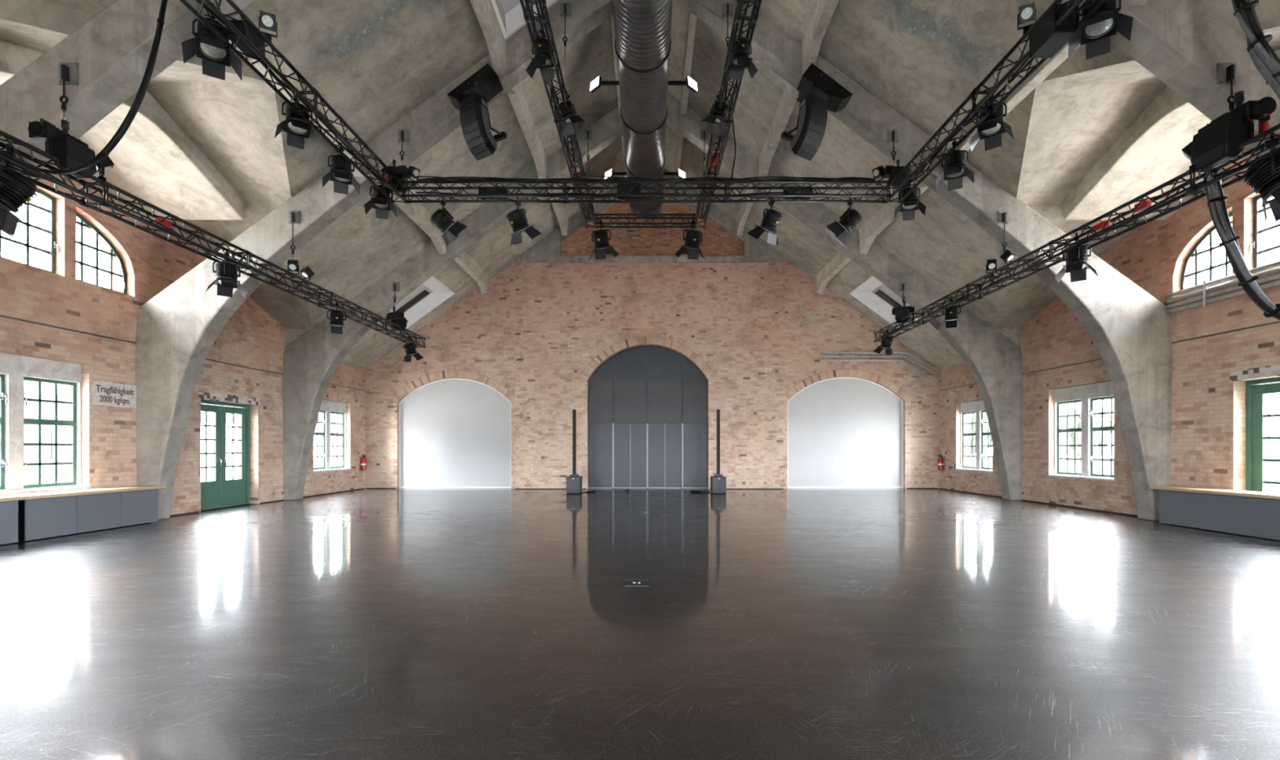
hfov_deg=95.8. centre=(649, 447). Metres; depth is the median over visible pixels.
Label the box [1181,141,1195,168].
spotlight
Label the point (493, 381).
brick arch
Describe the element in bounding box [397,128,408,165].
hanger
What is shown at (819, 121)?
grille
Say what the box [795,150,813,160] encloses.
grille
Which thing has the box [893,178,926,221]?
stage light
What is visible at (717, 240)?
brick panel
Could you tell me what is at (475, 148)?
grille
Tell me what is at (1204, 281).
clip
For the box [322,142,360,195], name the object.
stage light
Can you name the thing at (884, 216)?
concrete beam
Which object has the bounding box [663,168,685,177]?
floodlight
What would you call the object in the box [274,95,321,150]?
stage light
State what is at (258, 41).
box
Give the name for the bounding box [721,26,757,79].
stage light
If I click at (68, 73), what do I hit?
hanger
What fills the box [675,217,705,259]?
stage light
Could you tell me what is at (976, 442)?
window
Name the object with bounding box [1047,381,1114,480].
window
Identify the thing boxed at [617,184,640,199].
box
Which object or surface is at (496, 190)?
box
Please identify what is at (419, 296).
blind
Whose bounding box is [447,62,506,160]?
speaker
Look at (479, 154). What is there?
grille
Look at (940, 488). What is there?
baseboard
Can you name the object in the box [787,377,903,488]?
arched alcove
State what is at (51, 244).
window
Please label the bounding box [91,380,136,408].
wall sign
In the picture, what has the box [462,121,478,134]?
grille
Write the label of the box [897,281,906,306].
hanger
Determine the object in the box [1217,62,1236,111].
hanger
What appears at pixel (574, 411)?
grille
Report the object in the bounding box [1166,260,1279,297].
conduit pipe
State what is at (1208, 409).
wall
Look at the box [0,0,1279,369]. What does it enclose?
ceiling
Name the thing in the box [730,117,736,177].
cable bundle
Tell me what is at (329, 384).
wire
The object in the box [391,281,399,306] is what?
hanger
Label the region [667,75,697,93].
floodlight
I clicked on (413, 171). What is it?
spotlight
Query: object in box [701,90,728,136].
stage light
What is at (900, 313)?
chain hoist
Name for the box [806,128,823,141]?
grille
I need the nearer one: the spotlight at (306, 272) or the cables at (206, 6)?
the cables at (206, 6)
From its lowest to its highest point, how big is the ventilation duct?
2.018 m
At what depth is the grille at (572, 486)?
17.02 m
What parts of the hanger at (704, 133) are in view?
plate, rod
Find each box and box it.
[154,217,171,229]
[227,19,265,57]
[478,186,508,199]
[483,315,488,321]
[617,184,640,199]
[709,152,718,166]
[782,186,813,199]
[809,315,815,321]
[1029,4,1079,57]
[1093,220,1110,231]
[1133,200,1151,212]
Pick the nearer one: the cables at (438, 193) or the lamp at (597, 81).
the cables at (438, 193)
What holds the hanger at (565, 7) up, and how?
hanging from the frame at (1130, 329)
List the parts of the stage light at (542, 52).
barn door, barn door, barn door frame, barn door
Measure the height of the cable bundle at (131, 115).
2.095 m
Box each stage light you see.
[0,143,39,236]
[182,3,241,80]
[205,248,248,297]
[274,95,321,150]
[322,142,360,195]
[323,302,350,334]
[364,182,397,219]
[403,334,423,361]
[430,196,466,246]
[506,196,541,245]
[525,31,560,79]
[557,90,584,136]
[588,217,618,259]
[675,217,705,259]
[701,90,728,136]
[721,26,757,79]
[747,196,782,245]
[826,196,862,245]
[873,328,893,355]
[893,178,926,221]
[935,137,973,191]
[938,295,964,328]
[967,95,1013,151]
[1054,232,1097,283]
[1067,0,1133,60]
[1241,131,1279,222]
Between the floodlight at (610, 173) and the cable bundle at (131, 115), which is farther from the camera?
the floodlight at (610, 173)
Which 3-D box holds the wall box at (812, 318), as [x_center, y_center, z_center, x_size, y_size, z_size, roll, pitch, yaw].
[5.391,-4.286,19.150,0.170,0.170,0.080,0,0,0]
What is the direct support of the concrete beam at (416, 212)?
attached to the ceiling at (374, 62)
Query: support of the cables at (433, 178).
on the lighting truss at (564, 183)
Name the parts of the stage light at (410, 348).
barn door, barn door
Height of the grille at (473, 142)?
0.081 m
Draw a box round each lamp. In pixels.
[590,80,594,90]
[594,76,599,87]
[688,76,693,87]
[692,80,697,90]
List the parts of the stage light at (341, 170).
barn door, barn door, barn door frame, barn door, barn door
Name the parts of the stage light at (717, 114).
barn door, barn door, barn door frame, barn door, barn door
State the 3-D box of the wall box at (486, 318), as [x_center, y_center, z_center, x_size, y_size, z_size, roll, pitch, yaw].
[-5.435,-4.286,19.150,0.170,0.170,0.080,0,0,0]
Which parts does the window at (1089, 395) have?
sash, sill, sash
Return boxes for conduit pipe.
[819,359,929,379]
[822,355,933,376]
[823,351,936,372]
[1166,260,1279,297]
[1166,266,1279,302]
[1166,274,1279,308]
[1166,280,1279,314]
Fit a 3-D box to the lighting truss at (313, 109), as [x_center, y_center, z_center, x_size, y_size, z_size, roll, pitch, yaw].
[-4.590,-4.630,6.295,0.306,0.303,8.603,0,0,0]
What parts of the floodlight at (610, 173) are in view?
arm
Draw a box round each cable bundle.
[14,0,168,175]
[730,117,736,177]
[1202,172,1279,319]
[1231,0,1279,99]
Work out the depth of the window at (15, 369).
9.01 m
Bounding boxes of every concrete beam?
[167,0,488,293]
[470,0,568,235]
[610,15,626,179]
[674,10,696,180]
[736,0,839,235]
[816,0,1147,293]
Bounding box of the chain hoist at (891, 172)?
[883,159,911,186]
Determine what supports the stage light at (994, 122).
hanging from the lighting truss at (1017, 64)
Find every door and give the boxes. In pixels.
[198,391,260,511]
[587,345,707,488]
[1229,364,1279,492]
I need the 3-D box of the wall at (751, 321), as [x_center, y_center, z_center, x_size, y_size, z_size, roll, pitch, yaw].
[0.070,-4.086,19.330,19.880,10.872,0.720,0,0,0]
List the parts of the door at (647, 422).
panel, panel, arched panel, post, panel, panel, arched panel, post, rail, rail, panel, panel, arched panel, post, arched panel, panel, panel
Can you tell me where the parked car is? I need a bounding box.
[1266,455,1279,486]
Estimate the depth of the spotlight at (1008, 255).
10.48 m
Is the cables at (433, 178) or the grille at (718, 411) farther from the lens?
the grille at (718, 411)
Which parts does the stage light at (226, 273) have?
barn door, barn door, barn door frame, barn door, barn door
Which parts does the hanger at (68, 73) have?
rod, plate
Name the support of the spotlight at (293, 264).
on the lighting truss at (99, 182)
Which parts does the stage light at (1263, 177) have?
barn door, barn door frame, barn door, barn door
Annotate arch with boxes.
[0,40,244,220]
[388,365,515,402]
[577,332,719,379]
[783,364,913,400]
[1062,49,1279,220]
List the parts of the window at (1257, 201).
handle, sash, handle, sash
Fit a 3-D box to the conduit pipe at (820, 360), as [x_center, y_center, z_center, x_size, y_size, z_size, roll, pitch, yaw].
[7.452,-2.602,19.145,3.641,0.680,0.072,0,0,0]
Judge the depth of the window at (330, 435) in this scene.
17.31 m
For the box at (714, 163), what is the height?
0.160 m
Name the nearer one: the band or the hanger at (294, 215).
the hanger at (294, 215)
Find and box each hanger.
[58,62,79,119]
[288,210,300,272]
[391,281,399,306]
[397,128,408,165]
[560,2,571,99]
[584,129,592,178]
[700,129,707,160]
[721,2,733,103]
[886,128,897,166]
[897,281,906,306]
[996,210,1008,265]
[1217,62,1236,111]
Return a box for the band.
[514,168,786,262]
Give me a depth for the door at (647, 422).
19.21 m
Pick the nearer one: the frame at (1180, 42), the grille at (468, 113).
the frame at (1180, 42)
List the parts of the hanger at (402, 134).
rod, plate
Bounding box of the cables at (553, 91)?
[528,0,591,221]
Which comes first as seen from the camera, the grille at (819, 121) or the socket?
the socket
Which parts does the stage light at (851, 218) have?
barn door, barn door, barn door frame, barn door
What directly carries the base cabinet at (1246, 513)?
on the floor
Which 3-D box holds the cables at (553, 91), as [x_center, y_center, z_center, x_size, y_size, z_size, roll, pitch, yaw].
[-1.635,-6.117,9.750,0.164,0.093,11.504,0,0,0]
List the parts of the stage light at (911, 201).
barn door, barn door, barn door frame, barn door, barn door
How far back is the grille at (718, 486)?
17.02 m
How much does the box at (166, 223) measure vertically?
0.100 m
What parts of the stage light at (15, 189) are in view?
barn door, barn door, barn door frame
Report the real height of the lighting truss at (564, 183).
0.303 m
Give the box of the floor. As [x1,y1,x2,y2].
[0,488,1279,759]
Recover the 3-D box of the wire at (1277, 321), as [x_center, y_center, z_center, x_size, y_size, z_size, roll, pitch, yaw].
[9.578,-1.925,8.050,0.024,0.033,5.100,0,0,0]
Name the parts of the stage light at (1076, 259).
barn door, barn door, barn door frame, barn door, barn door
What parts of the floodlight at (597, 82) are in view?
arm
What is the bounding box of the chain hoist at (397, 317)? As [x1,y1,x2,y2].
[386,306,406,330]
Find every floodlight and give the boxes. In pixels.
[590,75,619,93]
[604,168,626,178]
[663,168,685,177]
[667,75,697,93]
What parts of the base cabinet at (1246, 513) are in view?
grille panel, panel frame, grille panel, panel frame, panel frame, grille panel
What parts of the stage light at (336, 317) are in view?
barn door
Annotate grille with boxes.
[459,93,475,106]
[459,100,475,113]
[459,107,475,119]
[460,114,476,127]
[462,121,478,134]
[463,128,480,141]
[466,136,484,148]
[470,143,487,155]
[473,150,491,160]
[566,480,579,492]
[573,410,575,473]
[712,480,725,492]
[717,410,719,473]
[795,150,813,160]
[800,143,817,155]
[803,136,821,148]
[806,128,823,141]
[808,121,825,134]
[810,114,826,127]
[811,107,827,119]
[812,93,827,106]
[812,100,827,113]
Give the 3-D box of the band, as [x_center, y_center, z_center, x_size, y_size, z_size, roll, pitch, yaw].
[0.020,-7.785,19.050,8.900,3.410,0.280,0,0,0]
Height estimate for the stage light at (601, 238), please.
1.134 m
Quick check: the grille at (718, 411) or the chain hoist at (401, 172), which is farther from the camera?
the grille at (718, 411)
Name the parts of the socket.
lid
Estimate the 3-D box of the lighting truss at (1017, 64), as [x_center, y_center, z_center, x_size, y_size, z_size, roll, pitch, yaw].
[4.450,-4.630,6.295,0.306,0.303,8.603,0,0,0]
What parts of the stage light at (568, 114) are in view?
barn door, barn door, barn door frame, barn door, barn door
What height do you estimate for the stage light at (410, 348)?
0.740 m
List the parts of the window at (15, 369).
sash, handle, handle, handle, handle, sill, sash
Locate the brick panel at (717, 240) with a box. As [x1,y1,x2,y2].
[560,208,741,255]
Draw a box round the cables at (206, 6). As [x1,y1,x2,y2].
[195,0,390,188]
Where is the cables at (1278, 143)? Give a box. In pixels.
[880,142,1279,337]
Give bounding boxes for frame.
[0,0,1279,179]
[135,0,1172,520]
[282,92,1022,500]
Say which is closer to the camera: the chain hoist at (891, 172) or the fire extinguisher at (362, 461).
the chain hoist at (891, 172)
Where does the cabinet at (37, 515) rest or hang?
on the floor
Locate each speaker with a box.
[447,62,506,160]
[566,408,582,493]
[710,408,726,493]
[781,62,853,160]
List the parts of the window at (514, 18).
panel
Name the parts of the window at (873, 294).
panel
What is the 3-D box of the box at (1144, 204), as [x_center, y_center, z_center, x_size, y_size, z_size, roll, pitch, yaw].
[6.520,-3.200,7.640,0.100,0.100,0.180,0,0,0]
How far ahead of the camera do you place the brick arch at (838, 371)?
19.18 m
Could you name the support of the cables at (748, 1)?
in the lighting truss at (740, 3)
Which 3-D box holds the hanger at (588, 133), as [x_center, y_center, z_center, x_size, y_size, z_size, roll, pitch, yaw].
[-1.590,-7.270,14.903,0.200,1.900,0.090,0,0,0]
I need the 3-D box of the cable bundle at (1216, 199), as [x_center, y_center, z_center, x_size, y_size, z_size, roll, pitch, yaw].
[7.040,-2.268,6.594,1.309,1.838,0.208,0,0,3]
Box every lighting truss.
[0,129,426,348]
[178,0,407,203]
[400,180,891,203]
[519,0,596,228]
[595,213,695,228]
[694,0,761,228]
[873,123,1279,342]
[884,0,1106,203]
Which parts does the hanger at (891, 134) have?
plate, rod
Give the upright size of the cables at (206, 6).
0.095 m
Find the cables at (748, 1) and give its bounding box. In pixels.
[700,0,756,219]
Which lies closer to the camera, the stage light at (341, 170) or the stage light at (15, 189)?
the stage light at (15, 189)
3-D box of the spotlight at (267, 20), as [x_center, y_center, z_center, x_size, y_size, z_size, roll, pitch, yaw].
[-4.463,-4.921,6.754,0.180,0.323,0.196,0,0,-30]
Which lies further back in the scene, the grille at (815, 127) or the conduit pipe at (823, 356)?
the conduit pipe at (823, 356)
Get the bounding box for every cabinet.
[0,485,166,544]
[1150,485,1279,540]
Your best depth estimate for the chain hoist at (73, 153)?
6.31 m
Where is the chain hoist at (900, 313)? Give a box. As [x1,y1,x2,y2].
[892,301,915,323]
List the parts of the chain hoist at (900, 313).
motor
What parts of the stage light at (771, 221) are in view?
barn door, barn door frame, barn door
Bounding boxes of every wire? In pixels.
[0,315,135,343]
[205,358,283,374]
[328,383,364,391]
[939,382,976,391]
[1022,358,1102,374]
[1171,320,1279,343]
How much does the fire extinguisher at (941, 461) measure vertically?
0.507 m
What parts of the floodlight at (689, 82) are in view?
arm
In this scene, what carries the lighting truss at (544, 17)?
hanging from the hanger at (565, 7)
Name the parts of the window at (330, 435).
pane, sash, sill, pane, sash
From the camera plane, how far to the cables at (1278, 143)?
7.86 m
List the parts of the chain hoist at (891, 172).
motor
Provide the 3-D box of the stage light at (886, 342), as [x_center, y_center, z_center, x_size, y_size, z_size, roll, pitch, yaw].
[6.497,-2.920,15.987,0.502,0.740,0.493,0,0,-20]
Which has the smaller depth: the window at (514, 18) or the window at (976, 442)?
the window at (514, 18)
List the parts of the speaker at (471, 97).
flying frame, arm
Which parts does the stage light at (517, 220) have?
barn door, barn door frame, barn door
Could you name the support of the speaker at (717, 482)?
on the floor
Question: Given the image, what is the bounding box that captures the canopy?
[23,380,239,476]
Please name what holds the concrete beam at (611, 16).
attached to the ceiling at (374, 62)
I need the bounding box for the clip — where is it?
[1203,279,1205,306]
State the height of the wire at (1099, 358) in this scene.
0.033 m
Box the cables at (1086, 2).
[896,0,1091,189]
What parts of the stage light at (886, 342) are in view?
barn door, barn door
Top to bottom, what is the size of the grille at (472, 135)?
0.087 m
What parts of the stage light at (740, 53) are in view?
barn door, barn door frame, barn door, barn door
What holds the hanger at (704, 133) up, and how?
hanging from the frame at (311, 360)
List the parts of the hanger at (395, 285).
rod, plate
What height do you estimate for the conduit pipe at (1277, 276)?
0.068 m
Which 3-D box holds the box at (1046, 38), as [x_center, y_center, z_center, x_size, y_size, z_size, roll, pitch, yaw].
[4.430,-4.570,6.340,0.260,0.300,0.440,0,0,0]
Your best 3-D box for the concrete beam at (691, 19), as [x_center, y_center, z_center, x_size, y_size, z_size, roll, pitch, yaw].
[0.870,-8.849,9.405,0.179,0.446,18.810,0,0,0]
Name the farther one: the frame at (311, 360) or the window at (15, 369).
the frame at (311, 360)
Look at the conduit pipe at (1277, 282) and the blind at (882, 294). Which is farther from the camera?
the blind at (882, 294)
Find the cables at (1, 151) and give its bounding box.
[0,150,416,342]
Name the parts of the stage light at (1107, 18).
barn door, barn door, barn door frame, barn door, barn door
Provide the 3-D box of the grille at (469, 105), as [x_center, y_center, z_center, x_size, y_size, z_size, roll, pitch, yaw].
[-3.255,-6.073,10.300,0.406,0.094,0.011,0,0,34]
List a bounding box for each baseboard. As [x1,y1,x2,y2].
[169,488,364,516]
[365,488,938,488]
[939,488,1137,516]
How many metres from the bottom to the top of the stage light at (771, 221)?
0.837 m
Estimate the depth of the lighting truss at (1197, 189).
8.25 m
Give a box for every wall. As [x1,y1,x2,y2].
[0,161,365,515]
[365,189,938,488]
[938,149,1279,515]
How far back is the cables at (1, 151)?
7.41 m
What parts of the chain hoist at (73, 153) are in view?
carrying handle, motor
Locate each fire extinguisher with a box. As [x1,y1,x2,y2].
[360,454,367,470]
[937,454,944,470]
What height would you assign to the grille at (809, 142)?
0.081 m
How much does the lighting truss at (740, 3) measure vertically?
0.303 m
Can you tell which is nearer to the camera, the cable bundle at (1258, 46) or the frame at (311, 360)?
the cable bundle at (1258, 46)
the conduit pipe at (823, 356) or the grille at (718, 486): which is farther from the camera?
the conduit pipe at (823, 356)
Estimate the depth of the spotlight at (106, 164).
6.80 m
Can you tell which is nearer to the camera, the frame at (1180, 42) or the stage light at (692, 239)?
the frame at (1180, 42)
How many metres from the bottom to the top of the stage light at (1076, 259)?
0.706 m
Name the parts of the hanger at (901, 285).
plate, rod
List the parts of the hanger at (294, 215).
rod, plate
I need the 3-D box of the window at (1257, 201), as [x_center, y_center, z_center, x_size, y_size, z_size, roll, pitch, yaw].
[9.740,-3.435,8.550,0.140,1.330,4.100,0,0,0]
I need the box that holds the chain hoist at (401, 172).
[381,159,408,192]
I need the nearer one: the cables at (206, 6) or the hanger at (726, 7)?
the cables at (206, 6)
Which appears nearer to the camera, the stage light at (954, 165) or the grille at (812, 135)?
the stage light at (954, 165)
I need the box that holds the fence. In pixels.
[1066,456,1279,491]
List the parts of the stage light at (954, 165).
barn door, barn door, barn door frame, barn door, barn door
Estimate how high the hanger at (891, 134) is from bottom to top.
0.760 m
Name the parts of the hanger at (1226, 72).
plate, rod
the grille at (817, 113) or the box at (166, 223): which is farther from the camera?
the grille at (817, 113)
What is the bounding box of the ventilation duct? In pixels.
[612,0,671,219]
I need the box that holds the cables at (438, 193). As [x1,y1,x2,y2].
[415,191,874,198]
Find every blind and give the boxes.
[395,289,429,312]
[875,289,902,307]
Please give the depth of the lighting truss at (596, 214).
15.67 m
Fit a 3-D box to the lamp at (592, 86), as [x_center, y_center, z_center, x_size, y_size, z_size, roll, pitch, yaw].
[-1.186,-7.456,11.886,0.033,0.179,0.120,0,0,-42]
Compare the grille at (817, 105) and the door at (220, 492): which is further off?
the door at (220, 492)
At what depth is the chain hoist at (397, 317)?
14.88 m
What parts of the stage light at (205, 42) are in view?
barn door, barn door frame, barn door, barn door, barn door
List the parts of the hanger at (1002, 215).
plate, rod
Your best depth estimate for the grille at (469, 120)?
10.32 m
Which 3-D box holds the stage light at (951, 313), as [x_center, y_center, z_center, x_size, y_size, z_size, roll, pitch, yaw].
[6.546,-2.932,12.552,0.502,0.716,0.427,0,0,30]
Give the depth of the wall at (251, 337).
10.53 m
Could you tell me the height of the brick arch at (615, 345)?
1.571 m
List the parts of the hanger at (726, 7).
plate, rod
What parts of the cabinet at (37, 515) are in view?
grille panel, panel frame, panel frame, grille panel, panel frame, grille panel, grille panel, panel frame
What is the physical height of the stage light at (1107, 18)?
0.752 m
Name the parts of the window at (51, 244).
sash, handle, sash, handle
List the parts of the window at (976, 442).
sash, pane, sill, sash, pane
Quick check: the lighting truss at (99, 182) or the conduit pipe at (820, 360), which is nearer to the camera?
the lighting truss at (99, 182)
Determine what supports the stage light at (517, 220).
hanging from the lighting truss at (564, 183)
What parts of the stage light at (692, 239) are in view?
barn door, barn door, barn door frame, barn door, barn door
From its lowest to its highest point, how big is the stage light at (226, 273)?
0.706 m
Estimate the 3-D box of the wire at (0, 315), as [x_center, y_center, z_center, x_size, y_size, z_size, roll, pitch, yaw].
[-9.438,-1.925,8.050,0.024,0.033,5.100,0,0,0]
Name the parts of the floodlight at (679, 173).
arm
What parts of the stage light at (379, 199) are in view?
barn door, barn door, barn door frame, barn door, barn door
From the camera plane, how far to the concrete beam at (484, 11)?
11.87 m
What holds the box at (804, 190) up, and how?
attached to the lighting truss at (564, 183)
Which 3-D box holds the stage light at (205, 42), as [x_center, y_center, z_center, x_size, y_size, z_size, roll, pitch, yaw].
[-4.826,-4.567,6.384,0.520,0.752,0.466,0,0,-35]
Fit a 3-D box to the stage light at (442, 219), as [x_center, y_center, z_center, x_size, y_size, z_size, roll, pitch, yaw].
[-3.619,-4.073,10.381,0.612,0.827,0.563,0,0,-32]
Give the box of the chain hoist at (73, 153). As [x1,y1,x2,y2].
[27,118,97,178]
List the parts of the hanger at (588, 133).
rod, plate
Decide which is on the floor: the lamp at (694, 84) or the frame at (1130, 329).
the frame at (1130, 329)
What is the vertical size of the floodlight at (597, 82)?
0.206 m
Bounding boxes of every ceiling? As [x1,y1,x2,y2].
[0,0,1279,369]
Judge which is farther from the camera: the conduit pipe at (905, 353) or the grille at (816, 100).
the conduit pipe at (905, 353)
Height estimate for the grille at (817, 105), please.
0.094 m
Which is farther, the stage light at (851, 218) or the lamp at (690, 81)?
the lamp at (690, 81)
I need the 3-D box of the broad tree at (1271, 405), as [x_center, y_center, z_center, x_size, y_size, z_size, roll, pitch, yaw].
[33.248,-0.858,32.733,4.155,5.016,3.664,0,0,0]
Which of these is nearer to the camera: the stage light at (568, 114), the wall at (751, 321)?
the stage light at (568, 114)
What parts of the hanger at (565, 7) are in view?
rod, chain, plate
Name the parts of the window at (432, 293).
panel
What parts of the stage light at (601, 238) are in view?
barn door, barn door, barn door frame, barn door, barn door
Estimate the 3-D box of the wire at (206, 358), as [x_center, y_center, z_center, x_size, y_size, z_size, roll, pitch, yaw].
[-9.438,-1.895,13.000,0.024,0.033,3.800,0,0,0]
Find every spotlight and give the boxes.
[96,155,114,181]
[258,9,277,42]
[287,259,299,278]
[299,266,315,284]
[407,165,420,185]
[871,165,884,186]
[986,258,996,276]
[1000,248,1016,268]
[1017,2,1035,35]
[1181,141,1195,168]
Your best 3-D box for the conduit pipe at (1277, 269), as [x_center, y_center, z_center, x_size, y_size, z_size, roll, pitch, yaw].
[9.540,-2.700,7.820,0.072,0.068,5.640,0,0,0]
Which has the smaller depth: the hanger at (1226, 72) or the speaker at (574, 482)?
the hanger at (1226, 72)
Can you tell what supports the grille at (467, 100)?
attached to the speaker at (471, 97)
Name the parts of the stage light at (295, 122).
barn door, barn door, barn door frame, barn door, barn door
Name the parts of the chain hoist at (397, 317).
motor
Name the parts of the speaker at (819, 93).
arm, flying frame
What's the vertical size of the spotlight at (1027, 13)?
0.323 m
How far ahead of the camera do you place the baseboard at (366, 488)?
18.96 m
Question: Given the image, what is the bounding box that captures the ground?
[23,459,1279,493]
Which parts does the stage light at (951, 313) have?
barn door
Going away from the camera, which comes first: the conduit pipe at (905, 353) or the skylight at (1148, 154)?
the skylight at (1148, 154)
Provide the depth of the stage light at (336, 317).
12.03 m
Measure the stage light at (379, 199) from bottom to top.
0.748 m
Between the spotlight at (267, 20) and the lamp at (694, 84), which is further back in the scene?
the lamp at (694, 84)
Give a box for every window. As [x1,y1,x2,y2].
[0,187,126,294]
[0,352,91,495]
[313,400,351,472]
[382,275,454,328]
[490,0,559,39]
[848,275,921,328]
[955,400,992,472]
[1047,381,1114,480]
[1181,194,1279,294]
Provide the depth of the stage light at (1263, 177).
6.02 m
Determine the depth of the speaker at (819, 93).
10.33 m
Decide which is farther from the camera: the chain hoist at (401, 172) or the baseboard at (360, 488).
the baseboard at (360, 488)
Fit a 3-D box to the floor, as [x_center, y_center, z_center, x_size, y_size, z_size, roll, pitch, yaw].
[0.070,1.475,7.285,19.880,0.250,25.410,0,0,0]
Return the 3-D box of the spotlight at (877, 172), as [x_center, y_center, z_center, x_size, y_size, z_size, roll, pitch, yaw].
[4.135,-4.920,10.453,0.186,0.320,0.180,0,0,-30]
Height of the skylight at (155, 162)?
1.245 m
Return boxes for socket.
[624,579,648,586]
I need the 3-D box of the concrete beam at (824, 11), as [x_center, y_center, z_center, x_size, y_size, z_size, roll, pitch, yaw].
[2.920,-7.253,9.405,0.219,0.694,18.810,0,0,0]
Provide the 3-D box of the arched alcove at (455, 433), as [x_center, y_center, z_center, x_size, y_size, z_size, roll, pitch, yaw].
[-6.500,-0.490,19.360,3.780,3.680,0.080,0,0,0]
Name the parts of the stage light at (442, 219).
barn door, barn door frame, barn door, barn door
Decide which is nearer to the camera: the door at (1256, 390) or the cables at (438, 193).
the door at (1256, 390)
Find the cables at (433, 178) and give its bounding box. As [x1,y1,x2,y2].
[415,176,875,184]
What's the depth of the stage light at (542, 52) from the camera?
8.70 m
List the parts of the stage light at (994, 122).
barn door, barn door, barn door frame, barn door, barn door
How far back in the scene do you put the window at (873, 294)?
17.97 m
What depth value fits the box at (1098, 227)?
8.30 m
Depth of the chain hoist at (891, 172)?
10.34 m
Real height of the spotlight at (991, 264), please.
0.327 m
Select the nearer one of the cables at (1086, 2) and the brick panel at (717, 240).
the cables at (1086, 2)
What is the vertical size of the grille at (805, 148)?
0.071 m
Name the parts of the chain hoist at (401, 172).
motor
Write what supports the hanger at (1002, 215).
hanging from the frame at (1130, 329)
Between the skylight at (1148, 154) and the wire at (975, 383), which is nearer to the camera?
the skylight at (1148, 154)
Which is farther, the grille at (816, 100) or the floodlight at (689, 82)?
the floodlight at (689, 82)
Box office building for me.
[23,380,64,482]

